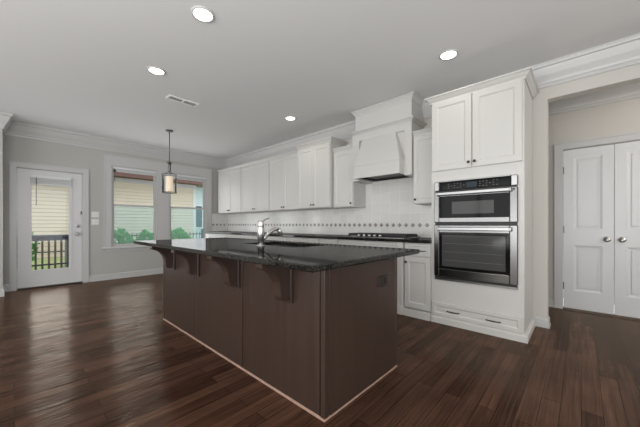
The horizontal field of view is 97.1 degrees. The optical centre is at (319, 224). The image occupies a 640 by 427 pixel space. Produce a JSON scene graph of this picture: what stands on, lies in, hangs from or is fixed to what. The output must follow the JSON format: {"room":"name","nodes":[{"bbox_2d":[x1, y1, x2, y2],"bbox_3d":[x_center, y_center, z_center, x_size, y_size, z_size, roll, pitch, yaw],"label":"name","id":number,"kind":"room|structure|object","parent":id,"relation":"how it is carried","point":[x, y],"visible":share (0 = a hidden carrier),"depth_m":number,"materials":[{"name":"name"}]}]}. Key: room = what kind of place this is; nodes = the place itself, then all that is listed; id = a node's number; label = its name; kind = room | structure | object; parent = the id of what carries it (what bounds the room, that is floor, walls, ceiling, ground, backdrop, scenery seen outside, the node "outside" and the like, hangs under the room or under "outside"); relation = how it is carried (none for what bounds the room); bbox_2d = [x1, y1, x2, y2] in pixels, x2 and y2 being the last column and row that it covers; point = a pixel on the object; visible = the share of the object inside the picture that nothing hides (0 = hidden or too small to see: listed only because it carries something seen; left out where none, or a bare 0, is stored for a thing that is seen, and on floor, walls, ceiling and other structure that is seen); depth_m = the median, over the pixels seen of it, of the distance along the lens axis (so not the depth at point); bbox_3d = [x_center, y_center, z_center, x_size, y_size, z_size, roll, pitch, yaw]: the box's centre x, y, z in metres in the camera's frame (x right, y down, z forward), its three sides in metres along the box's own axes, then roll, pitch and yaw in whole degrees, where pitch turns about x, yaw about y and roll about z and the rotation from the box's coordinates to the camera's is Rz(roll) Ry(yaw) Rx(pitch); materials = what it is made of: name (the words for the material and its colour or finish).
{"room":"kitchen","nodes":[
{"label":"kitchen","id":0,"kind":"room"},
{"bbox_2d":[0,128,2,288],"bbox_3d":[-6.373,-0.287,2.951,0.565,2.750,4.080,0,0,43],"label":"wall","id":1,"kind":"structure","parent":0,"point":[1,130],"depth_m":4.25,"materials":[{"name":"beige paint"}]},
{"bbox_2d":[0,284,8,296],"bbox_3d":[-6.288,1.028,2.917,0.435,0.120,4.145,0,0,43],"label":"baseboard","id":2,"kind":"structure","parent":1,"relation":"attached to","point":[5,288],"depth_m":4.47,"materials":[{"name":"white paint"}]},
{"bbox_2d":[0,33,639,168],"bbox_3d":[-1.684,-1.550,1.283,9.415,0.225,7.997,0,0,43],"label":"trim","id":3,"kind":"structure","parent":1,"relation":"attached to","point":[624,52],"depth_m":4.69,"materials":[{"name":"white paint"}]},
{"bbox_2d":[3,135,221,291],"bbox_3d":[-3.790,-0.287,6.009,0.205,2.750,3.917,0,0,43],"label":"wall","id":4,"kind":"structure","parent":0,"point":[18,149],"depth_m":5.40,"materials":[{"name":"beige paint"}]},
{"bbox_2d":[17,167,82,289],"bbox_3d":[-4.742,0.068,4.992,0.189,2.040,0.906,0,0,43],"label":"door","id":5,"kind":"structure","parent":4,"relation":"attached to","point":[27,278],"depth_m":4.88,"materials":[{"name":"white paint"}]},
{"bbox_2d":[30,175,70,205],"bbox_3d":[-4.700,-0.574,4.947,0.060,0.513,0.518,0,0,43],"label":"window blind","id":6,"kind":"object","parent":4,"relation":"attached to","point":[34,179],"visible":1,"depth_m":4.92,"materials":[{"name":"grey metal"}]},
{"bbox_2d":[91,219,98,224],"bbox_3d":[-4.287,-0.044,5.394,0.010,0.110,0.115,0,0,43],"label":"switch plate","id":7,"kind":"object","parent":4,"relation":"attached to","point":[93,221],"visible":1,"depth_m":5.39,"materials":[{"name":"white plastic"}]},
{"bbox_2d":[91,212,98,217],"bbox_3d":[-4.287,-0.184,5.394,0.010,0.110,0.115,0,0,43],"label":"switch plate","id":8,"kind":"object","parent":4,"relation":"attached to","point":[93,214],"visible":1,"depth_m":5.40,"materials":[{"name":"white plastic"}]},
{"bbox_2d":[89,268,162,281],"bbox_3d":[-3.585,1.028,6.146,0.020,0.120,2.253,0,0,43],"label":"baseboard","id":9,"kind":"structure","parent":4,"relation":"attached to","point":[101,277],"depth_m":5.73,"materials":[{"name":"white paint"}]},
{"bbox_2d":[113,166,155,180],"bbox_3d":[-3.849,-1.005,5.900,0.058,0.286,0.787,0,0,43],"label":"window blind","id":10,"kind":"object","parent":4,"relation":"attached to","point":[115,169],"visible":1,"depth_m":5.87,"materials":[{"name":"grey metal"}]},
{"bbox_2d":[112,165,157,246],"bbox_3d":[-3.888,-0.360,5.936,0.140,1.613,0.827,0,0,43],"label":"window","id":11,"kind":"structure","parent":4,"relation":"attached to","point":[155,178],"depth_m":6.06,"materials":[{"name":"white paint"}]},
{"bbox_2d":[170,173,206,238],"bbox_3d":[-3.149,-0.360,6.735,0.140,1.613,0.866,0,0,43],"label":"window","id":12,"kind":"structure","parent":4,"relation":"attached to","point":[204,208],"depth_m":7.00,"materials":[{"name":"white paint"}]},
{"bbox_2d":[171,174,205,181],"bbox_3d":[-3.112,-1.005,6.701,0.054,0.286,0.826,0,0,43],"label":"window blind","id":13,"kind":"object","parent":4,"relation":"attached to","point":[180,177],"visible":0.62,"depth_m":6.71,"materials":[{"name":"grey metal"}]},
{"bbox_2d":[0,0,639,158],"bbox_3d":[-1.341,-1.737,1.654,9.715,0.150,9.308,0,0,43],"label":"ceiling","id":14,"kind":"structure","parent":0,"point":[79,66],"depth_m":2.79,"materials":[{"name":"paint"}]},
{"bbox_2d":[147,66,165,75],"bbox_3d":[-1.768,-1.656,3.058,0.176,0.012,0.176,0,0,43],"label":"recessed light","id":15,"kind":"object","parent":14,"relation":"in","point":[155,70],"visible":1,"depth_m":3.05,"materials":[{"name":"white"}]},
{"bbox_2d":[161,129,176,193],"bbox_3d":[-2.668,-1.108,5.012,0.250,1.108,0.250,0,0,43],"label":"pendant lamp","id":16,"kind":"object","parent":14,"relation":"hanging from","point":[169,179],"visible":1,"depth_m":5.00,"materials":[{"name":"grey metal"}]},
{"bbox_2d":[166,95,198,106],"bbox_3d":[-1.843,-1.656,3.807,0.135,0.012,0.383,0,0,43],"label":"ceiling vent","id":17,"kind":"object","parent":14,"relation":"in","point":[170,97],"visible":1,"depth_m":3.79,"materials":[{"name":"white plastic"}]},
{"bbox_2d":[191,5,214,22],"bbox_3d":[-0.925,-1.656,2.235,0.176,0.012,0.176,0,0,43],"label":"recessed light","id":18,"kind":"object","parent":14,"relation":"in","point":[201,13],"visible":1,"depth_m":2.23,"materials":[{"name":"white paint"}]},
{"bbox_2d":[285,116,295,120],"bbox_3d":[-0.462,-1.656,4.425,0.176,0.012,0.176,0,0,43],"label":"recessed light","id":19,"kind":"object","parent":14,"relation":"in","point":[290,118],"visible":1,"depth_m":4.43,"materials":[{"name":"white"}]},
{"bbox_2d":[439,49,457,59],"bbox_3d":[1.258,-1.656,2.769,0.176,0.012,0.176,0,0,43],"label":"recessed light","id":20,"kind":"object","parent":14,"relation":"in","point":[448,54],"visible":1,"depth_m":2.76,"materials":[{"name":"white"}]},
{"bbox_2d":[0,273,639,426],"bbox_3d":[-1.341,1.148,1.654,9.715,0.120,9.308,0,0,43],"label":"floor","id":21,"kind":"structure","parent":0,"point":[104,353],"depth_m":2.06,"materials":[{"name":"brown wood"}]},
{"bbox_2d":[206,233,227,237],"bbox_3d":[-2.241,0.654,6.805,1.028,0.868,0.642,0,0,43],"label":"base cabinet","id":22,"kind":"object","parent":21,"relation":"on","point":[208,235],"visible":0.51,"depth_m":6.60,"materials":[{"name":"white paint"}]},
{"bbox_2d":[204,231,431,242],"bbox_3d":[-0.593,0.198,5.275,5.542,0.036,0.625,0,0,43],"label":"countertop","id":23,"kind":"structure","parent":22,"relation":"on","point":[323,236],"depth_m":4.27,"materials":[{"name":"black stone"}]},
{"bbox_2d":[343,233,419,238],"bbox_3d":[0.840,0.155,3.946,0.945,0.050,0.479,0,0,43],"label":"cooktop","id":24,"kind":"object","parent":23,"relation":"in","point":[366,235],"visible":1,"depth_m":3.75,"materials":[{"name":"black glass"}]},
{"bbox_2d":[227,234,253,238],"bbox_3d":[-1.492,0.654,6.113,1.008,0.868,0.642,0,0,43],"label":"base cabinet","id":25,"kind":"object","parent":21,"relation":"on","point":[228,235],"visible":0.05,"depth_m":5.87,"materials":[{"name":"white paint"}]},
{"bbox_2d":[253,235,286,240],"bbox_3d":[-0.754,0.654,5.431,0.998,0.868,0.642,0,0,43],"label":"base cabinet","id":26,"kind":"object","parent":21,"relation":"on","point":[277,238],"visible":0.03,"depth_m":5.10,"materials":[{"name":"white paint"}]},
{"bbox_2d":[150,246,396,422],"bbox_3d":[-0.675,0.653,2.618,2.477,0.869,1.057,0,0,43],"label":"kitchen island","id":27,"kind":"object","parent":21,"relation":"on","point":[320,340],"visible":0.75,"depth_m":1.88,"materials":[{"name":"brown wood"}]},
{"bbox_2d":[133,237,419,272],"bbox_3d":[-0.679,0.203,2.642,2.815,0.033,1.142,0,0,43],"label":"island countertop","id":28,"kind":"structure","parent":27,"relation":"on","point":[309,257],"depth_m":1.93,"materials":[{"name":"black stone"}]},
{"bbox_2d":[257,218,282,245],"bbox_3d":[-0.438,0.066,2.490,0.072,0.241,0.270,0,0,43],"label":"faucet","id":29,"kind":"object","parent":28,"relation":"on","point":[261,237],"visible":0.99,"depth_m":2.40,"materials":[{"name":"silver metal"}]},
{"bbox_2d":[269,245,298,247],"bbox_3d":[-0.340,0.324,2.644,0.790,0.208,0.410,0,0,43],"label":"sink","id":30,"kind":"object","parent":28,"relation":"in","point":[269,245],"visible":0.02,"depth_m":2.92,"materials":[{"name":"silver metal"}]},
{"bbox_2d":[378,275,387,287],"bbox_3d":[0.449,0.402,2.002,0.010,0.076,0.126,0,0,43],"label":"electrical outlet","id":31,"kind":"object","parent":27,"relation":"attached to","point":[382,280],"visible":1,"depth_m":1.99,"materials":[{"name":"brown plastic"}]},
{"bbox_2d":[287,237,319,242],"bbox_3d":[-0.107,0.654,4.832,0.761,0.868,0.642,0,0,43],"label":"base cabinet","id":32,"kind":"object","parent":21,"relation":"on","point":[295,239],"visible":0.06,"depth_m":4.60,"materials":[{"name":"white paint"}]},
{"bbox_2d":[319,238,338,243],"bbox_3d":[0.313,0.654,4.443,0.381,0.868,0.642,0,0,43],"label":"base cabinet","id":33,"kind":"object","parent":21,"relation":"on","point":[327,241],"visible":0.03,"depth_m":4.22,"materials":[{"name":"white paint"}]},
{"bbox_2d":[339,239,404,314],"bbox_3d":[0.827,0.654,3.966,1.016,0.868,0.646,0,0,43],"label":"base cabinet","id":34,"kind":"object","parent":21,"relation":"on","point":[400,260],"visible":0.12,"depth_m":3.44,"materials":[{"name":"white paint"}]},
{"bbox_2d":[403,242,431,320],"bbox_3d":[1.324,0.654,3.508,0.328,0.868,0.642,0,0,43],"label":"base cabinet","id":35,"kind":"object","parent":21,"relation":"on","point":[418,267],"visible":0.71,"depth_m":3.29,"materials":[{"name":"white paint"}]},
{"bbox_2d":[425,66,538,343],"bbox_3d":[1.757,-0.163,3.100,0.970,2.502,0.654,0,0,43],"label":"tall cabinet","id":36,"kind":"object","parent":21,"relation":"on","point":[483,128],"visible":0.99,"depth_m":2.82,"materials":[{"name":"white paint"}]},
{"bbox_2d":[434,174,517,289],"bbox_3d":[1.698,0.071,3.041,0.768,1.078,0.530,0,0,43],"label":"oven","id":37,"kind":"object","parent":36,"relation":"in","point":[476,219],"visible":1,"depth_m":2.84,"materials":[{"name":"silver metal"}]},
{"bbox_2d":[237,64,639,318],"bbox_3d":[1.016,-0.287,4.314,9.565,2.750,0.120,0,0,43],"label":"wall","id":38,"kind":"structure","parent":0,"point":[628,75],"depth_m":2.99,"materials":[{"name":"paint"}]},
{"bbox_2d":[218,165,248,213],"bbox_3d":[-2.047,-0.800,6.803,1.037,1.063,0.376,0,0,43],"label":"upper cabinet","id":39,"kind":"object","parent":38,"relation":"attached to","point":[229,179],"visible":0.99,"depth_m":6.67,"materials":[{"name":"white paint"}]},
{"bbox_2d":[240,157,278,212],"bbox_3d":[-1.287,-0.800,6.100,1.027,1.063,0.376,0,0,43],"label":"upper cabinet","id":40,"kind":"object","parent":38,"relation":"attached to","point":[254,174],"visible":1,"depth_m":5.95,"materials":[{"name":"white paint"}]},
{"bbox_2d":[268,149,306,210],"bbox_3d":[-0.588,-0.800,5.454,0.870,1.063,0.376,0,0,43],"label":"upper cabinet","id":41,"kind":"object","parent":38,"relation":"attached to","point":[283,168],"visible":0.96,"depth_m":5.33,"materials":[{"name":"white paint"}]},
{"bbox_2d":[296,136,347,209],"bbox_3d":[0.026,-0.822,4.844,0.813,1.105,0.442,0,0,43],"label":"upper cabinet","id":42,"kind":"object","parent":38,"relation":"attached to","point":[315,158],"visible":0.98,"depth_m":4.68,"materials":[{"name":"white paint"}]},
{"bbox_2d":[212,177,431,237],"bbox_3d":[-0.529,-0.316,5.364,5.569,0.992,0.435,0,0,43],"label":"backsplash","id":43,"kind":"structure","parent":38,"relation":"attached to","point":[390,207],"depth_m":4.50,"materials":[{"name":"white tile"}]},
{"bbox_2d":[332,144,365,208],"bbox_3d":[0.458,-0.729,4.487,0.390,0.930,0.376,0,0,43],"label":"upper cabinet","id":44,"kind":"object","parent":38,"relation":"attached to","point":[347,193],"visible":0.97,"depth_m":4.37,"materials":[{"name":"white paint"}]},
{"bbox_2d":[351,92,426,183],"bbox_3d":[0.916,-1.144,3.972,0.972,1.020,0.513,0,0,43],"label":"range hood","id":45,"kind":"object","parent":38,"relation":"attached to","point":[382,142],"visible":0.94,"depth_m":3.79,"materials":[{"name":"white paint"}]},
{"bbox_2d":[412,127,431,204],"bbox_3d":[1.411,-0.716,3.605,0.332,0.917,0.376,0,0,43],"label":"upper cabinet","id":46,"kind":"object","parent":38,"relation":"attached to","point":[422,139],"visible":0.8,"depth_m":3.52,"materials":[{"name":"white paint"}]},
{"bbox_2d":[535,316,550,328],"bbox_3d":[1.736,1.038,3.648,1.918,0.100,0.156,0,0,43],"label":"baseboard","id":47,"kind":"structure","parent":38,"relation":"attached to","point":[540,322],"depth_m":2.99,"materials":[{"name":"white paint"}]},
{"bbox_2d":[563,152,563,297],"bbox_3d":[3.968,-0.287,3.873,1.123,2.750,0.060,0,0,43],"label":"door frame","id":48,"kind":"structure","parent":0,"point":[563,152],"depth_m":4.18,"materials":[{"name":"paint"}]},
{"bbox_2d":[548,97,639,298],"bbox_3d":[3.379,-0.287,3.506,5.000,2.750,0.120,0,0,43],"label":"wall","id":49,"kind":"structure","parent":0,"point":[621,117],"depth_m":3.53,"materials":[{"name":"paint"}]},
{"bbox_2d":[548,299,553,306],"bbox_3d":[2.280,1.038,4.426,2.138,0.100,0.020,0,0,43],"label":"baseboard","id":50,"kind":"structure","parent":49,"relation":"attached to","point":[550,301],"depth_m":3.72,"materials":[{"name":"white paint"}]},
{"bbox_2d":[563,144,613,314],"bbox_3d":[3.293,0.061,3.486,0.461,2.017,0.107,0,0,43],"label":"door","id":51,"kind":"structure","parent":49,"relation":"in","point":[588,228],"depth_m":3.49,"materials":[{"name":"white paint"}]},
{"bbox_2d":[548,82,639,115],"bbox_3d":[3.302,-1.550,3.424,5.000,0.225,0.105,0,0,43],"label":"trim","id":52,"kind":"structure","parent":49,"relation":"attached to","point":[631,91],"depth_m":3.42,"materials":[{"name":"white paint"}]},
{"bbox_2d":[554,131,639,308],"bbox_3d":[3.464,0.021,3.328,1.091,2.135,0.026,0,0,43],"label":"trim","id":53,"kind":"structure","parent":49,"relation":"attached to","point":[559,147],"depth_m":3.65,"materials":[{"name":"white paint"}]},
{"bbox_2d":[614,141,639,318],"bbox_3d":[3.635,0.061,3.170,0.461,2.017,0.107,0,0,43],"label":"door","id":54,"kind":"structure","parent":49,"relation":"in","point":[626,155],"depth_m":3.28,"materials":[{"name":"white paint"}]},
{"label":"outside","id":55,"kind":"structure","parent":0,"visible":0},
{"bbox_2d":[32,257,65,269],"bbox_3d":[-13.849,1.308,19.618,33.025,0.560,50.000,0,0,43],"label":"ground","id":56,"kind":"structure","parent":55,"point":[45,260],"depth_m":7.60,"materials":[{"name":"green plant"}]},
{"bbox_2d":[32,232,39,260],"bbox_3d":[-7.102,0.521,6.624,0.786,1.139,0.748,0,0,-12],"label":"shrub","id":57,"kind":"object","parent":56,"relation":"on","point":[33,244],"visible":0.03,"depth_m":6.78,"materials":[{"name":"green plant"}]},
{"bbox_2d":[32,172,202,257],"bbox_3d":[-11.059,-1.442,10.023,7.350,4.940,12.300,0,0,43],"label":"house","id":58,"kind":"structure","parent":56,"relation":"on","point":[50,216],"depth_m":10.07,"materials":[{"name":"beige"}]},
{"bbox_2d":[39,229,202,252],"bbox_3d":[-6.034,0.608,9.530,0.070,0.840,8.670,0,0,43],"label":"metal fence","id":59,"kind":"object","parent":56,"relation":"on","point":[193,233],"visible":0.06,"depth_m":10.67,"materials":[{"name":"black metal"}]},
{"bbox_2d":[114,227,134,243],"bbox_3d":[-5.724,0.593,7.926,0.965,1.019,0.963,0,0,43],"label":"shrub","id":60,"kind":"object","parent":56,"relation":"on","point":[122,233],"visible":0.27,"depth_m":7.93,"materials":[{"name":"green plant"}]},
{"bbox_2d":[135,229,153,240],"bbox_3d":[-5.392,0.611,8.755,0.560,0.947,0.519,0,0,22],"label":"shrub","id":61,"kind":"object","parent":56,"relation":"on","point":[143,233],"visible":0.32,"depth_m":8.66,"materials":[{"name":"green plant"}]},
{"bbox_2d":[171,227,192,238],"bbox_3d":[-4.619,0.585,9.144,0.850,1.023,0.834,0,0,43],"label":"shrub","id":62,"kind":"object","parent":56,"relation":"on","point":[181,235],"visible":0.32,"depth_m":9.06,"materials":[{"name":"green plant"}]},
{"bbox_2d":[196,186,202,237],"bbox_3d":[-9.662,-2.042,22.692,8.200,6.140,8.600,0,0,43],"label":"house","id":63,"kind":"structure","parent":56,"relation":"on","point":[199,189],"depth_m":19.10,"materials":[{"name":"blue"}]},
{"bbox_3d":[-5.727,1.233,5.297,1.638,0.210,3.200,0,0,43],"label":"porch deck","id":64,"kind":"object","parent":56,"relation":"on","visible":0},
{"bbox_2d":[32,235,68,269],"bbox_3d":[-6.197,0.633,5.730,0.120,0.990,3.000,0,0,43],"label":"porch railing","id":65,"kind":"object","parent":64,"relation":"on","point":[35,238],"visible":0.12,"depth_m":6.12,"materials":[{"name":"black metal"}]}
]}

